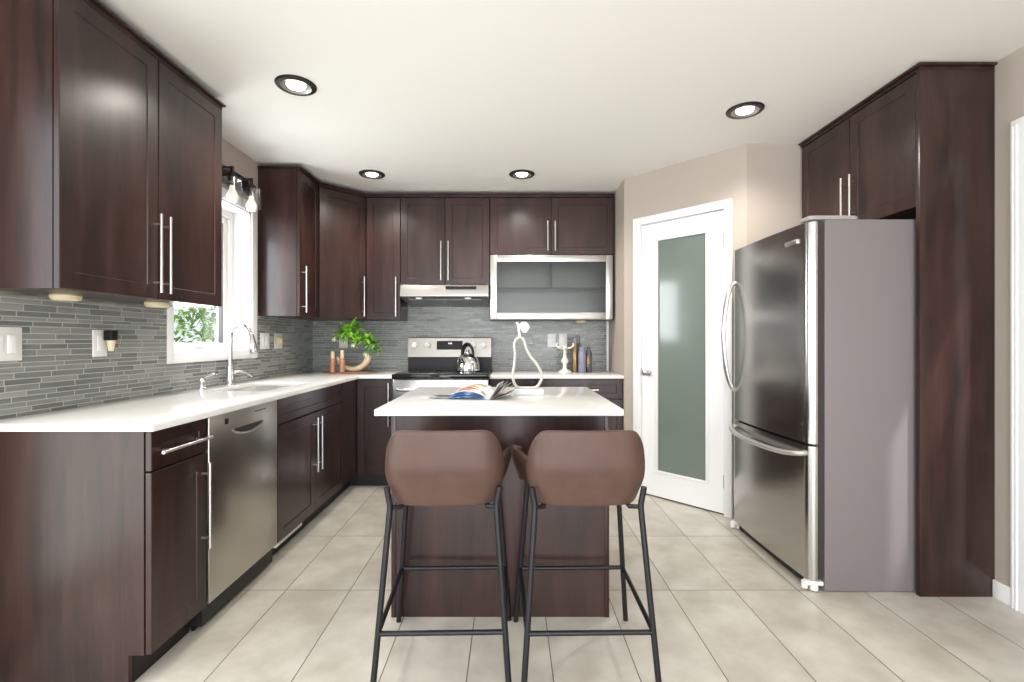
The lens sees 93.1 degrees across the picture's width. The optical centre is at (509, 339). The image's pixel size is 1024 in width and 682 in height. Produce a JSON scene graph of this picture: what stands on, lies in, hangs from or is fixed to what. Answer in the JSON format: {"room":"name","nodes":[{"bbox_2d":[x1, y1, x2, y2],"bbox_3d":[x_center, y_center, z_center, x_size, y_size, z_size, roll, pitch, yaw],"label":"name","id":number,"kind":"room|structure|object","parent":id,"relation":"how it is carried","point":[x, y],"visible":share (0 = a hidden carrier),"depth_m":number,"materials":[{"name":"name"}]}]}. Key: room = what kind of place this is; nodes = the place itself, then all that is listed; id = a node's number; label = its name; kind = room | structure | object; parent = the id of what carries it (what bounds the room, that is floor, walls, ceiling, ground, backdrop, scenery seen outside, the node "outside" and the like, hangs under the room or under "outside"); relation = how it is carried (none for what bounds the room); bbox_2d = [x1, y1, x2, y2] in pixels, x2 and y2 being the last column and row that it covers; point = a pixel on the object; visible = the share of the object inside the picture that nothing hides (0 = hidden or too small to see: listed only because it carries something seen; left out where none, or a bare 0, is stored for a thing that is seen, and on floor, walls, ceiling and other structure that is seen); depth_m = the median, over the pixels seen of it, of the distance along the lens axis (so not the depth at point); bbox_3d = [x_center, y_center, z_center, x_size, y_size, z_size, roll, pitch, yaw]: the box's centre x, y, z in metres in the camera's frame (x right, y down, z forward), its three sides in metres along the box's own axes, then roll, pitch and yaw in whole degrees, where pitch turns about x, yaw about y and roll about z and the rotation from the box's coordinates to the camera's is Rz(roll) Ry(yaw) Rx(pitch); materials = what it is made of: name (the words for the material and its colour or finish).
{"room":"kitchen","nodes":[
{"label":"kitchen","id":0,"kind":"room"},
{"bbox_2d":[5,138,307,418],"bbox_3d":[-1.960,-0.048,0.855,0.200,2.512,7.710,0,0,0],"label":"wall","id":1,"kind":"structure","parent":0,"point":[244,165],"depth_m":3.37,"materials":[{"name":"beige paint"}]},
{"bbox_2d":[0,0,225,308],"bbox_3d":[-1.684,-0.718,2.136,0.348,1.101,0.972,0,0,0],"label":"upper cabinet","id":2,"kind":"object","parent":1,"relation":"attached to","point":[111,152],"visible":1,"depth_m":1.84,"materials":[{"name":"brown wood"}]},
{"bbox_2d":[48,293,82,300],"bbox_3d":[-1.735,-0.165,1.895,0.100,0.025,0.100,0,0,0],"label":"puck light","id":3,"kind":"object","parent":2,"relation":"attached to","point":[53,296],"visible":1,"depth_m":1.86,"materials":[{"name":"beige plastic"}]},
{"bbox_2d":[144,301,169,307],"bbox_3d":[-1.660,-0.165,2.280,0.100,0.025,0.100,0,0,0],"label":"puck light","id":4,"kind":"object","parent":2,"relation":"attached to","point":[153,304],"visible":1,"depth_m":2.24,"materials":[{"name":"beige plastic"}]},
{"bbox_2d":[0,294,312,418],"bbox_3d":[-1.856,0.048,3.030,0.008,0.480,3.060,0,0,0],"label":"backsplash","id":5,"kind":"structure","parent":1,"relation":"attached to","point":[57,369],"depth_m":2.20,"materials":[{"name":"grey tile"}]},
{"bbox_2d":[0,327,21,360],"bbox_3d":[-1.846,0.015,1.750,0.010,0.125,0.170,0,0,0],"label":"light switch","id":6,"kind":"object","parent":5,"relation":"attached to","point":[10,337],"visible":1,"depth_m":1.79,"materials":[{"name":"white plastic"}]},
{"bbox_2d":[92,330,106,356],"bbox_3d":[-1.847,0.015,2.185,0.010,0.120,0.075,0,0,0],"label":"wall outlet","id":7,"kind":"object","parent":5,"relation":"attached to","point":[99,345],"visible":0.91,"depth_m":2.17,"materials":[{"name":"white plastic"}]},
{"bbox_2d":[97,336,103,350],"bbox_3d":[-1.844,0.015,2.185,0.004,0.066,0.034,0,0,0],"label":"receptacle","id":8,"kind":"object","parent":7,"relation":"attached to","point":[100,339],"depth_m":2.18,"materials":[{"name":"white paint"}]},
{"bbox_2d":[104,330,117,350],"bbox_3d":[-1.822,0.004,2.213,0.040,0.096,0.037,0,0,0],"label":"night light","id":9,"kind":"object","parent":7,"relation":"attached to","point":[110,336],"visible":1,"depth_m":2.20,"materials":[{"name":"black plastic"}]},
{"bbox_2d":[260,333,268,348],"bbox_3d":[-1.846,0.008,3.655,0.010,0.120,0.130,0,0,0],"label":"light switch","id":10,"kind":"object","parent":5,"relation":"attached to","point":[264,337],"visible":1,"depth_m":3.64,"materials":[{"name":"white plastic"}]},
{"bbox_2d":[274,333,281,348],"bbox_3d":[-1.847,0.008,3.870,0.010,0.120,0.125,0,0,0],"label":"wall outlet","id":11,"kind":"object","parent":5,"relation":"attached to","point":[275,334],"visible":0.63,"depth_m":3.83,"materials":[{"name":"white plastic"}]},
{"bbox_2d":[276,337,282,344],"bbox_3d":[-1.824,0.008,3.837,0.034,0.064,0.062,0,0,0],"label":"plug adapter","id":12,"kind":"object","parent":11,"relation":"attached to","point":[279,340],"visible":1,"depth_m":3.81,"materials":[{"name":"beige plastic"}]},
{"bbox_2d":[167,187,256,363],"bbox_3d":[-1.951,-0.426,3.079,0.218,1.112,0.923,0,0,0],"label":"window","id":13,"kind":"structure","parent":1,"relation":"in","point":[239,226],"depth_m":3.44,"materials":[{"name":"white paint"}]},
{"bbox_2d":[222,164,256,211],"bbox_3d":[-1.766,-0.993,3.038,0.189,0.269,0.757,0,0,0],"label":"vanity light","id":14,"kind":"object","parent":1,"relation":"attached to","point":[231,178],"visible":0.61,"depth_m":3.23,"materials":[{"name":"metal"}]},
{"bbox_2d":[258,170,318,317],"bbox_3d":[-1.684,-0.714,3.755,0.348,1.073,0.360,0,0,0],"label":"upper cabinet","id":15,"kind":"object","parent":1,"relation":"attached to","point":[288,200],"visible":1,"depth_m":3.58,"materials":[{"name":"brown wood"}]},
{"bbox_2d":[285,187,370,320],"bbox_3d":[-1.557,-0.714,4.247,0.603,1.073,0.621,0,0,0],"label":"upper cabinet","id":16,"kind":"object","parent":1,"relation":"attached to","point":[342,216],"visible":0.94,"depth_m":4.09,"materials":[{"name":"brown wood"}]},
{"bbox_2d":[99,0,1023,193],"bbox_3d":[0.210,-1.364,0.830,4.640,0.120,7.860,0,0,0],"label":"ceiling","id":17,"kind":"structure","parent":0,"point":[431,96],"depth_m":2.37,"materials":[{"name":"white paint"}]},
{"bbox_2d":[274,74,316,95],"bbox_3d":[-1.094,-1.296,2.480,0.200,0.016,0.200,0,0,0],"label":"recessed light","id":18,"kind":"object","parent":17,"relation":"in","point":[288,83],"visible":1,"depth_m":2.46,"materials":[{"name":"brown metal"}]},
{"bbox_2d":[359,170,384,178],"bbox_3d":[-1.084,-1.296,3.810,0.200,0.016,0.200,0,0,0],"label":"recessed light","id":19,"kind":"object","parent":17,"relation":"in","point":[370,174],"visible":1,"depth_m":3.79,"materials":[{"name":"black metal"}]},
{"bbox_2d":[509,170,534,178],"bbox_3d":[0.094,-1.296,3.810,0.200,0.016,0.200,0,0,0],"label":"recessed light","id":20,"kind":"object","parent":17,"relation":"in","point":[517,174],"visible":1,"depth_m":3.79,"materials":[{"name":"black metal"}]},
{"bbox_2d":[726,101,764,118],"bbox_3d":[1.332,-1.296,2.750,0.200,0.016,0.200,0,0,0],"label":"recessed light","id":21,"kind":"object","parent":17,"relation":"in","point":[744,110],"visible":1,"depth_m":2.73,"materials":[{"name":"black metal"}]},
{"bbox_2d":[135,486,1023,681],"bbox_3d":[0.385,1.268,0.830,4.990,0.120,7.860,0,0,0],"label":"floor","id":22,"kind":"structure","parent":0,"point":[726,609],"depth_m":2.04,"materials":[{"name":"tile"}]},
{"bbox_2d":[0,418,213,681],"bbox_3d":[-1.530,0.762,1.847,0.636,0.891,0.315,0,0,0],"label":"base cabinet","id":23,"kind":"object","parent":22,"relation":"on","point":[103,537],"visible":0.95,"depth_m":1.69,"materials":[{"name":"brown wood"}]},
{"bbox_2d":[189,400,276,630],"bbox_3d":[-1.540,0.763,2.308,0.601,0.889,0.595,0,0,0],"label":"dishwasher","id":24,"kind":"object","parent":22,"relation":"on","point":[242,451],"visible":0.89,"depth_m":2.24,"materials":[{"name":"silver metal"}]},
{"bbox_2d":[272,383,341,555],"bbox_3d":[-1.530,0.762,3.116,0.636,0.891,1.008,0,0,0],"label":"base cabinet","id":25,"kind":"object","parent":22,"relation":"on","point":[309,424],"visible":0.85,"depth_m":3.00,"materials":[{"name":"brown wood"}]},
{"bbox_2d":[273,523,301,547],"bbox_3d":[-1.295,1.115,2.785,0.062,0.022,0.330,0,0,0],"label":"vent","id":26,"kind":"object","parent":25,"relation":"attached to","point":[298,525],"depth_m":2.74,"materials":[{"name":"white plastic"}]},
{"bbox_2d":[332,379,358,501],"bbox_3d":[-1.550,0.762,4.085,0.596,0.891,0.926,0,0,0],"label":"base cabinet","id":27,"kind":"object","parent":22,"relation":"on","point":[350,477],"visible":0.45,"depth_m":3.80,"materials":[{"name":"brown wood"}]},
{"bbox_2d":[0,371,401,431],"bbox_3d":[-1.398,0.301,3.106,0.906,0.027,2.890,0,0,0],"label":"countertop","id":28,"kind":"structure","parent":27,"relation":"on","point":[162,411],"depth_m":2.07,"materials":[{"name":"white stone"}]},
{"bbox_2d":[197,373,219,389],"bbox_3d":[-1.762,0.241,2.835,0.129,0.092,0.052,0,0,0],"label":"soap dispenser","id":29,"kind":"object","parent":28,"relation":"on","point":[201,380],"visible":1,"depth_m":2.83,"materials":[{"name":"silver metal"}]},
{"bbox_2d":[224,323,258,384],"bbox_3d":[-1.726,0.089,3.128,0.212,0.397,0.080,0,0,0],"label":"faucet","id":30,"kind":"object","parent":28,"relation":"on","point":[230,372],"visible":1,"depth_m":3.11,"materials":[{"name":"silver metal"}]},
{"bbox_2d":[231,386,287,390],"bbox_3d":[-1.555,0.404,3.020,0.372,0.178,0.572,0,0,0],"label":"sink","id":31,"kind":"object","parent":28,"relation":"in","point":[254,388],"visible":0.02,"depth_m":3.30,"materials":[{"name":"silver metal"}]},
{"bbox_2d":[323,371,375,373],"bbox_3d":[-1.395,0.280,4.220,0.454,0.015,0.213,0,0,0],"label":"serving tray","id":32,"kind":"object","parent":28,"relation":"on","point":[327,372],"visible":0.84,"depth_m":4.14,"materials":[{"name":"brown wood"}]},
{"bbox_2d":[329,351,335,371],"bbox_3d":[-1.522,0.186,4.160,0.052,0.182,0.052,0,0,0],"label":"pepper mill","id":33,"kind":"object","parent":32,"relation":"on","point":[332,359],"visible":0.97,"depth_m":4.14,"materials":[{"name":"brown wood"}]},
{"bbox_2d":[339,350,344,371],"bbox_3d":[-1.437,0.182,4.150,0.052,0.190,0.052,0,0,0],"label":"pepper mill","id":34,"kind":"object","parent":32,"relation":"on","point":[342,360],"visible":0.98,"depth_m":4.13,"materials":[{"name":"brown wood"}]},
{"bbox_2d":[336,356,371,371],"bbox_3d":[-1.363,0.206,4.230,0.308,0.140,0.058,0,0,0],"label":"planter","id":35,"kind":"object","parent":32,"relation":"on","point":[366,361],"visible":0.84,"depth_m":4.21,"materials":[{"name":"beige ceramic"}]},
{"bbox_2d":[328,317,382,357],"bbox_3d":[-1.331,-0.023,4.205,0.483,0.356,0.251,0,0,0],"label":"potted plant","id":36,"kind":"object","parent":35,"relation":"in","point":[355,335],"visible":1,"depth_m":4.18,"materials":[{"name":"green plant"}]},
{"bbox_2d":[357,379,392,485],"bbox_3d":[-1.099,0.762,4.232,0.303,0.891,0.631,0,0,0],"label":"base cabinet","id":37,"kind":"object","parent":22,"relation":"on","point":[373,432],"visible":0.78,"depth_m":3.96,"materials":[{"name":"brown wood"}]},
{"bbox_2d":[370,430,511,681],"bbox_3d":[-0.238,0.758,1.845,0.501,0.901,0.505,0,0,-1],"label":"bar stool","id":38,"kind":"object","parent":22,"relation":"on","point":[459,467],"visible":1,"depth_m":1.65,"materials":[{"name":"brown leather"}]},
{"bbox_2d":[392,337,491,399],"bbox_3d":[-0.554,0.577,4.165,0.772,1.202,0.729,0,0,0],"label":"range","id":39,"kind":"object","parent":22,"relation":"on","point":[432,361],"visible":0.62,"depth_m":4.44,"materials":[{"name":"grey metal"}]},
{"bbox_2d":[392,370,491,378],"bbox_3d":[-0.554,0.290,4.157,0.772,0.038,0.625,0,0,0],"label":"cooktop","id":40,"kind":"object","parent":39,"relation":"in","point":[407,374],"depth_m":3.85,"materials":[{"name":"grey"}]},
{"bbox_2d":[456,342,479,371],"bbox_3d":[-0.366,0.146,4.199,0.212,0.251,0.210,0,0,-25],"label":"kettle","id":41,"kind":"object","parent":39,"relation":"on","point":[466,362],"visible":0.99,"depth_m":4.13,"materials":[{"name":"silver metal"}]},
{"bbox_2d":[391,416,608,616],"bbox_3d":[-0.043,0.762,2.527,0.949,0.891,0.835,0,0,0],"label":"kitchen island","id":42,"kind":"object","parent":22,"relation":"on","point":[436,535],"visible":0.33,"depth_m":2.12,"materials":[{"name":"brown wood"}]},
{"bbox_2d":[374,387,623,415],"bbox_3d":[-0.045,0.301,2.491,1.035,0.027,0.968,0,0,0],"label":"island countertop","id":43,"kind":"structure","parent":42,"relation":"on","point":[555,401],"depth_m":2.13,"materials":[{"name":"white stone"}]},
{"bbox_2d":[429,381,517,399],"bbox_3d":[-0.179,0.249,2.437,0.417,0.075,0.210,0,0,8],"label":"magazine","id":44,"kind":"object","parent":43,"relation":"on","point":[473,391],"visible":1,"depth_m":2.38,"materials":[{"name":"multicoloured paper"}]},
{"bbox_2d":[511,322,543,394],"bbox_3d":[0.092,0.094,2.575,0.170,0.386,0.090,0,0,0],"label":"sculpture","id":45,"kind":"object","parent":43,"relation":"on","point":[521,390],"visible":1,"depth_m":2.56,"materials":[{"name":"white ceramic"}]},
{"bbox_2d":[490,379,535,386],"bbox_3d":[0.026,0.762,4.232,0.378,0.891,0.631,0,0,0],"label":"base cabinet","id":46,"kind":"object","parent":22,"relation":"on","point":[493,382],"visible":0.02,"depth_m":3.96,"materials":[{"name":"brown wood"}]},
{"bbox_2d":[536,379,621,429],"bbox_3d":[0.568,0.762,4.232,0.700,0.891,0.631,0,0,0],"label":"base cabinet","id":47,"kind":"object","parent":22,"relation":"on","point":[610,389],"visible":0.15,"depth_m":3.96,"materials":[{"name":"brown wood"}]},
{"bbox_2d":[490,371,623,378],"bbox_3d":[0.380,0.301,4.238,1.085,0.027,0.626,0,0,0],"label":"countertop","id":48,"kind":"structure","parent":47,"relation":"on","point":[495,374],"depth_m":3.93,"materials":[{"name":"white stone"}]},
{"bbox_2d":[556,343,573,372],"bbox_3d":[0.487,0.155,4.302,0.126,0.265,0.126,0,0,45],"label":"candlestick","id":49,"kind":"object","parent":48,"relation":"on","point":[564,360],"visible":1,"depth_m":4.29,"materials":[{"name":"white ceramic"}]},
{"bbox_2d":[572,337,577,371],"bbox_3d":[0.580,0.131,4.330,0.058,0.312,0.058,0,0,0],"label":"bottle","id":50,"kind":"object","parent":48,"relation":"on","point":[574,339],"visible":0.88,"depth_m":4.31,"materials":[{"name":"brown metal"}]},
{"bbox_2d":[576,336,580,352],"bbox_3d":[0.618,0.125,4.410,0.048,0.325,0.048,0,0,0],"label":"spray can","id":51,"kind":"object","parent":48,"relation":"on","point":[578,337],"visible":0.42,"depth_m":4.39,"materials":[{"name":"grey plastic"}]},
{"bbox_2d":[578,347,585,372],"bbox_3d":[0.636,0.174,4.280,0.066,0.227,0.066,0,0,0],"label":"bottle","id":52,"kind":"object","parent":48,"relation":"on","point":[582,354],"visible":1,"depth_m":4.25,"materials":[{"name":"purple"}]},
{"bbox_2d":[586,347,591,371],"bbox_3d":[0.701,0.174,4.320,0.060,0.226,0.060,0,0,0],"label":"bottle","id":53,"kind":"object","parent":48,"relation":"on","point":[588,352],"visible":0.92,"depth_m":4.29,"materials":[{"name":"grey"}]},
{"bbox_2d":[512,430,661,681],"bbox_3d":[0.263,0.758,1.845,0.501,0.901,0.505,0,0,-1],"label":"bar stool","id":54,"kind":"object","parent":22,"relation":"on","point":[560,467],"visible":1,"depth_m":1.65,"materials":[{"name":"brown leather"}]},
{"bbox_2d":[721,216,915,590],"bbox_3d":[1.792,0.303,2.722,0.896,1.802,0.807,0,0,0],"label":"refrigerator","id":55,"kind":"object","parent":22,"relation":"on","point":[823,429],"visible":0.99,"depth_m":2.32,"materials":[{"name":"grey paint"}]},
{"bbox_2d":[916,70,994,596],"bbox_3d":[2.103,-0.031,2.291,0.352,2.478,0.022,0,0,0],"label":"end panel","id":56,"kind":"object","parent":22,"relation":"on","point":[955,109],"visible":1,"depth_m":2.28,"materials":[{"name":"brown wood"}]},
{"bbox_2d":[609,180,623,429],"bbox_3d":[0.985,-0.048,4.244,0.120,2.512,0.633,0,0,0],"label":"wall","id":57,"kind":"structure","parent":0,"point":[616,326],"depth_m":4.13,"materials":[{"name":"beige paint"}]},
{"bbox_2d":[624,144,746,517],"bbox_3d":[1.289,-0.048,3.612,0.110,2.512,0.957,0,0,-43],"label":"wall","id":58,"kind":"structure","parent":0,"point":[721,175],"depth_m":3.60,"materials":[{"name":"beige paint"}]},
{"bbox_2d":[633,198,732,518],"bbox_3d":[1.266,0.124,3.588,0.176,2.167,0.776,0,0,-43],"label":"door","id":59,"kind":"structure","parent":58,"relation":"in","point":[683,258],"depth_m":3.55,"materials":[{"name":"white paint"}]},
{"bbox_2d":[747,144,801,244],"bbox_3d":[1.976,-0.048,3.282,0.808,2.512,0.120,0,0,0],"label":"wall","id":60,"kind":"structure","parent":0,"point":[774,171],"depth_m":3.22,"materials":[{"name":"beige paint"}]},
{"bbox_2d":[995,46,1023,585],"bbox_3d":[2.350,-0.048,0.161,0.140,2.512,6.322,0,0,0],"label":"wall","id":61,"kind":"structure","parent":0,"point":[1009,70],"depth_m":2.24,"materials":[{"name":"beige paint"}]},
{"bbox_2d":[802,74,915,218],"bbox_3d":[2.083,-0.952,2.754,0.391,0.636,0.902,0,0,0],"label":"upper cabinet","id":62,"kind":"object","parent":61,"relation":"attached to","point":[864,167],"visible":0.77,"depth_m":2.61,"materials":[{"name":"brown wood"}]},
{"bbox_2d":[798,62,997,147],"bbox_3d":[2.095,-1.285,2.741,0.367,0.028,0.954,0,0,0],"label":"crown molding","id":63,"kind":"structure","parent":61,"relation":"attached to","point":[912,71],"depth_m":2.39,"materials":[{"name":"brown wood"}]},
{"bbox_2d":[993,579,1009,605],"bbox_3d":[2.273,1.165,-0.360,0.014,0.085,5.279,0,0,0],"label":"baseboard","id":64,"kind":"structure","parent":61,"relation":"attached to","point":[1001,591],"depth_m":2.24,"materials":[{"name":"white paint"}]},
{"bbox_2d":[1010,116,1023,613],"bbox_3d":[2.338,0.110,1.679,0.163,2.195,1.033,0,0,0],"label":"door frame","id":65,"kind":"structure","parent":61,"relation":"in","point":[1016,126],"depth_m":2.16,"materials":[{"name":"white paint"}]},
{"bbox_3d":[-0.405,-0.048,4.635,2.910,2.512,0.150,0,0,0],"label":"wall","id":66,"kind":"structure","parent":0,"visible":0},
{"bbox_2d":[366,198,406,320],"bbox_3d":[-1.111,-0.714,4.380,0.298,1.073,0.340,0,0,0],"label":"upper cabinet","id":67,"kind":"object","parent":66,"relation":"attached to","point":[384,302],"visible":0.98,"depth_m":4.25,"materials":[{"name":"brown wood"}]},
{"bbox_2d":[400,284,489,306],"bbox_3d":[-0.557,-0.394,4.321,0.745,0.167,0.454,0,0,0],"label":"range hood","id":68,"kind":"object","parent":66,"relation":"attached to","point":[414,295],"visible":1,"depth_m":4.11,"materials":[{"name":"silver metal"}]},
{"bbox_2d":[401,198,489,286],"bbox_3d":[-0.570,-0.865,4.380,0.780,0.770,0.340,0,0,0],"label":"upper cabinet","id":69,"kind":"object","parent":66,"relation":"attached to","point":[444,240],"visible":0.92,"depth_m":4.25,"materials":[{"name":"brown wood"}]},
{"bbox_2d":[313,304,605,370],"bbox_3d":[-0.473,-0.102,4.556,2.757,0.780,0.008,0,0,0],"label":"backsplash","id":70,"kind":"structure","parent":66,"relation":"attached to","point":[421,321],"depth_m":4.55,"materials":[{"name":"grey tile"}]},
{"bbox_2d":[339,335,347,347],"bbox_3d":[-1.562,0.013,4.547,0.078,0.124,0.009,0,0,0],"label":"wall outlet","id":71,"kind":"object","parent":70,"relation":"attached to","point":[341,345],"visible":0.56,"depth_m":4.54,"materials":[{"name":"white plastic"}]},
{"bbox_2d":[548,334,555,346],"bbox_3d":[0.392,0.005,4.547,0.078,0.124,0.009,0,0,0],"label":"wall outlet","id":72,"kind":"object","parent":70,"relation":"attached to","point":[551,337],"visible":1,"depth_m":4.54,"materials":[{"name":"white plastic"}]},
{"bbox_2d":[559,334,566,346],"bbox_3d":[0.497,0.005,4.546,0.078,0.124,0.010,0,0,0],"label":"light switch","id":73,"kind":"object","parent":70,"relation":"attached to","point":[562,337],"visible":0.85,"depth_m":4.54,"materials":[{"name":"white plastic"}]},
{"bbox_2d":[490,255,613,320],"bbox_3d":[0.368,-0.462,4.390,1.088,0.569,0.320,0,0,0],"label":"upper cabinet","id":74,"kind":"object","parent":66,"relation":"attached to","point":[522,287],"visible":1,"depth_m":4.25,"materials":[{"name":"grey glass"}]},
{"bbox_2d":[575,320,585,322],"bbox_3d":[0.645,-0.165,4.410,0.100,0.025,0.100,0,0,0],"label":"puck light","id":75,"kind":"object","parent":74,"relation":"attached to","point":[576,321],"visible":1,"depth_m":4.37,"materials":[{"name":"beige plastic"}]},
{"bbox_2d":[490,198,613,254],"bbox_3d":[0.368,-1.000,4.380,1.088,0.501,0.340,0,0,0],"label":"upper cabinet","id":76,"kind":"object","parent":66,"relation":"attached to","point":[518,226],"visible":0.98,"depth_m":4.25,"materials":[{"name":"brown wood"}]},
{"bbox_2d":[257,166,614,197],"bbox_3d":[-0.471,-1.265,4.058,2.771,0.028,0.998,0,0,0],"label":"crown molding","id":77,"kind":"structure","parent":76,"relation":"on","point":[301,169],"depth_m":4.23,"materials":[{"name":"brown wood"}]},
{"bbox_2d":[606,321,608,370],"bbox_3d":[0.915,0.053,4.554,0.020,0.470,0.012,0,0,0],"label":"trim","id":78,"kind":"structure","parent":66,"relation":"attached to","point":[607,322],"depth_m":4.55,"materials":[{"name":"white paint"}]},
{"label":"outside","id":79,"kind":"structure","parent":0,"visible":0},
{"bbox_3d":[-16.130,1.608,11.000,27.740,0.200,38.000,0,0,0],"label":"lawn","id":80,"kind":"structure","parent":79,"visible":0},
{"bbox_2d":[174,307,215,342],"bbox_3d":[-5.205,0.027,7.260,1.680,2.966,1.320,0,0,29],"label":"tree","id":81,"kind":"object","parent":80,"relation":"on","point":[205,334],"visible":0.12,"depth_m":7.19,"materials":[{"name":"green plant"}]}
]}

